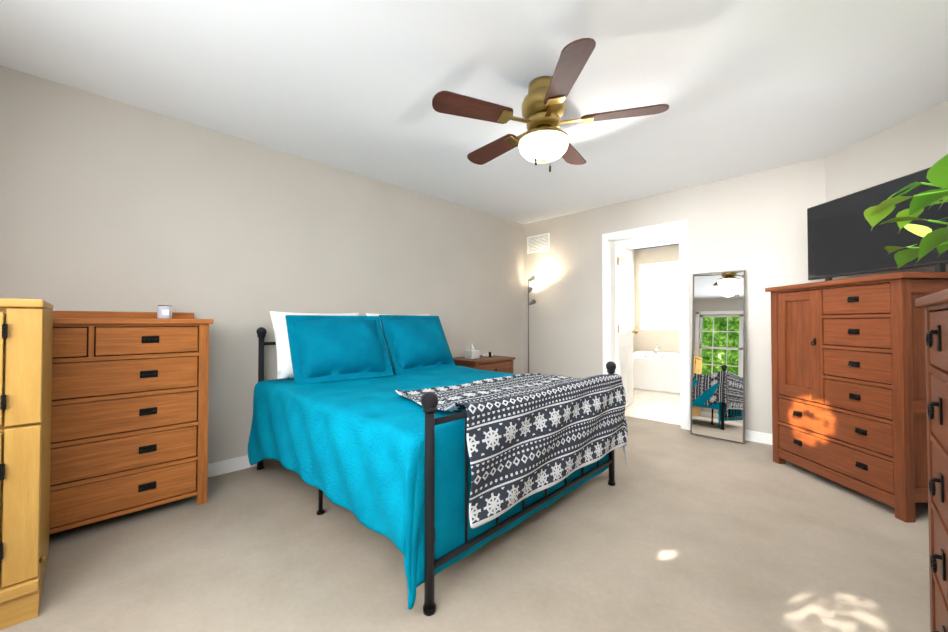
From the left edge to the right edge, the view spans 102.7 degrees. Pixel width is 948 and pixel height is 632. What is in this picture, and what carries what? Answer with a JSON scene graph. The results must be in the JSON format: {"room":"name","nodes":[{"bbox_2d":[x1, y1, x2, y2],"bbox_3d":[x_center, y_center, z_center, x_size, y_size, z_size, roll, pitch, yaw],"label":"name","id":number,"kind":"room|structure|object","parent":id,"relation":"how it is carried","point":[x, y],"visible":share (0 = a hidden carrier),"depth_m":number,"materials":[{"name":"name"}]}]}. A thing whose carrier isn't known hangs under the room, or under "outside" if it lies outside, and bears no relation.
{"room":"bedroom","nodes":[
{"label":"bedroom","id":0,"kind":"room"},
{"bbox_2d":[0,65,523,463],"bbox_3d":[-1.123,-0.083,3.491,0.120,2.440,5.300,-1,-1,44],"label":"wall","id":1,"kind":"structure","parent":0,"point":[107,204],"depth_m":2.72,"materials":[{"name":"beige paint"}]},
{"bbox_2d":[208,421,772,477],"bbox_3d":[0.303,1.067,2.078,3.870,0.095,5.060,-1,-1,44],"label":"baseboard","id":2,"kind":"structure","parent":1,"relation":"attached to","point":[227,466],"depth_m":2.77,"materials":[{"name":"white wood"}]},
{"bbox_2d":[0,416,930,631],"bbox_3d":[0.303,1.165,2.076,4.110,0.100,5.300,-1,-1,44],"label":"floor carpet","id":3,"kind":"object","parent":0,"point":[676,528],"visible":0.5,"depth_m":1.71,"materials":[{"name":"beige carpet"}]},
{"bbox_2d":[0,298,52,629],"bbox_3d":[-1.995,0.521,1.382,0.618,1.165,0.619,-1,-1,44],"label":"cabinet","id":4,"kind":"object","parent":3,"relation":"on","point":[26,335],"visible":1,"depth_m":1.37,"materials":[{"name":"yellow wood"}]},
{"bbox_2d":[49,305,213,533],"bbox_3d":[-2.087,0.520,2.060,0.438,1.188,1.036,-1,-1,44],"label":"dresser","id":5,"kind":"object","parent":3,"relation":"on","point":[129,413],"visible":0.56,"depth_m":2.03,"materials":[{"name":"brown wood"}]},
{"bbox_2d":[157,305,171,318],"bbox_3d":[-1.916,-0.025,2.349,0.074,0.088,0.072,-1,-1,44],"label":"candle","id":6,"kind":"object","parent":5,"relation":"on","point":[163,311],"depth_m":2.32,"materials":[{"name":"grey wax"}]},
{"bbox_2d":[248,311,627,615],"bbox_3d":[-0.311,0.543,2.652,2.084,1.162,1.759,-1,-1,44],"label":"bed","id":7,"kind":"object","parent":3,"relation":"on","point":[427,457],"visible":1,"depth_m":1.91,"materials":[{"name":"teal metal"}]},
{"bbox_2d":[269,311,358,378],"bbox_3d":[-1.163,0.199,2.917,0.700,0.500,0.188,1,-21,-46],"label":"pillow","id":8,"kind":"object","parent":7,"relation":"on","point":[284,362],"depth_m":2.69,"materials":[{"name":"white"}]},
{"bbox_2d":[366,313,429,365],"bbox_3d":[-0.625,0.208,3.467,0.700,0.500,0.188,1,-21,-46],"label":"pillow","id":9,"kind":"object","parent":7,"relation":"on","point":[367,314],"depth_m":3.30,"materials":[{"name":"white"}]},
{"bbox_2d":[395,373,627,527],"bbox_3d":[0.247,0.678,2.282,0.773,0.641,1.507,-1,-1,44],"label":"blanket","id":10,"kind":"object","parent":7,"relation":"on","point":[522,443],"depth_m":1.86,"materials":[{"name":"black fabric"}]},
{"bbox_2d":[453,344,515,373],"bbox_3d":[0.082,0.724,4.258,0.472,0.850,0.650,-1,-1,44],"label":"nightstand","id":11,"kind":"object","parent":3,"relation":"on","point":[473,359],"visible":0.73,"depth_m":4.14,"materials":[{"name":"brown wood"}]},
{"bbox_2d":[527,275,535,373],"bbox_3d":[0.694,0.318,4.827,0.250,1.680,0.250,-1,-1,44],"label":"lamp","id":12,"kind":"object","parent":3,"relation":"on","point":[530,289],"visible":0.5,"depth_m":4.83,"materials":[{"name":"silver metal"}]},
{"bbox_2d":[690,270,745,443],"bbox_3d":[2.283,0.357,3.555,0.430,1.560,0.022,-1,-6,44],"label":"leaning mirror","id":13,"kind":"object","parent":3,"relation":"on","point":[718,356],"visible":0.96,"depth_m":3.54,"materials":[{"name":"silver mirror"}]},
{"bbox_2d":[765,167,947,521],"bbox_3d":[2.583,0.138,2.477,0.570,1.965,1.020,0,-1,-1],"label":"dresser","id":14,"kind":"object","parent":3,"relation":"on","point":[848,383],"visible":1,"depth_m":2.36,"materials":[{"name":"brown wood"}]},
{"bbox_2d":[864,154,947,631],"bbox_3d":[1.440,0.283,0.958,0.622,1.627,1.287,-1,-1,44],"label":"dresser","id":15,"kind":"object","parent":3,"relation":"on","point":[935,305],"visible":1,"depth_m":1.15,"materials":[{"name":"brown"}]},
{"bbox_2d":[0,0,947,249],"bbox_3d":[1.275,-1.359,3.110,4.110,0.100,8.080,-1,-1,44],"label":"ceiling","id":16,"kind":"structure","parent":0,"point":[741,87],"depth_m":2.09,"materials":[{"name":"paint"}]},
{"bbox_2d":[432,38,668,171],"bbox_3d":[0.386,-1.046,2.211,1.231,0.555,1.248,-1,-1,44],"label":"fan light","id":17,"kind":"object","parent":16,"relation":"hanging from","point":[544,138],"visible":1,"depth_m":2.06,"materials":[{"name":"brown wood"}]},
{"bbox_2d":[622,246,634,351],"bbox_3d":[1.987,-0.040,6.170,0.120,2.440,2.880,-1,-1,44],"label":"wall","id":18,"kind":"structure","parent":0,"point":[633,259],"depth_m":7.13,"materials":[{"name":"paint"}]},
{"bbox_2d":[624,388,679,424],"bbox_3d":[3.019,1.213,5.224,2.890,0.104,3.000,-1,-1,44],"label":"floor","id":19,"kind":"structure","parent":0,"point":[664,407],"depth_m":4.84,"materials":[{"name":"tile"}]},
{"bbox_2d":[633,344,679,393],"bbox_3d":[3.374,0.810,6.059,1.900,0.728,1.020,-1,-1,44],"label":"bathtub","id":20,"kind":"object","parent":19,"relation":"on","point":[656,371],"visible":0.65,"depth_m":5.90,"materials":[{"name":"white ceramic"}]},
{"bbox_2d":[634,244,679,352],"bbox_3d":[4.026,-0.039,6.274,2.890,2.440,0.120,-1,-1,44],"label":"wall","id":21,"kind":"structure","parent":0,"point":[666,340],"depth_m":6.93,"materials":[{"name":"paint"}]},
{"bbox_2d":[641,261,679,329],"bbox_3d":[3.611,-0.362,6.678,1.300,1.200,0.010,-1,-1,44],"label":"window","id":22,"kind":"structure","parent":21,"relation":"in","point":[659,295],"depth_m":6.89,"materials":[{"name":"white glass"}]},
{"bbox_2d":[523,157,825,433],"bbox_3d":[2.157,-0.076,3.906,3.990,2.440,0.120,-1,-1,44],"label":"wall","id":23,"kind":"structure","parent":0,"point":[754,225],"depth_m":3.75,"materials":[{"name":"beige paint"}]},
{"bbox_2d":[527,233,549,253],"bbox_3d":[0.860,-0.973,5.090,0.360,0.230,0.020,-1,-1,44],"label":"air vent","id":24,"kind":"object","parent":23,"relation":"in","point":[538,243],"visible":1,"depth_m":5.08,"materials":[{"name":"white metal"}]},
{"bbox_2d":[615,244,637,407],"bbox_3d":[1.899,0.146,4.786,0.195,2.000,0.748,-1,-1,35],"label":"bathroom door","id":25,"kind":"structure","parent":23,"relation":"in","point":[624,331],"depth_m":4.71,"materials":[{"name":"white wood"}]},
{"bbox_2d":[602,219,689,429],"bbox_3d":[1.875,0.090,4.166,0.910,2.115,0.138,-1,-1,44],"label":"door frame","id":26,"kind":"structure","parent":23,"relation":"attached to","point":[608,273],"depth_m":3.99,"materials":[{"name":"white wood"}]},
{"bbox_2d":[825,100,947,279],"bbox_3d":[2.957,-0.098,2.546,0.120,2.440,1.417,0,-1,-1],"label":"wall","id":27,"kind":"structure","parent":0,"point":[914,143],"depth_m":2.64,"materials":[{"name":"beige paint"}]}
]}

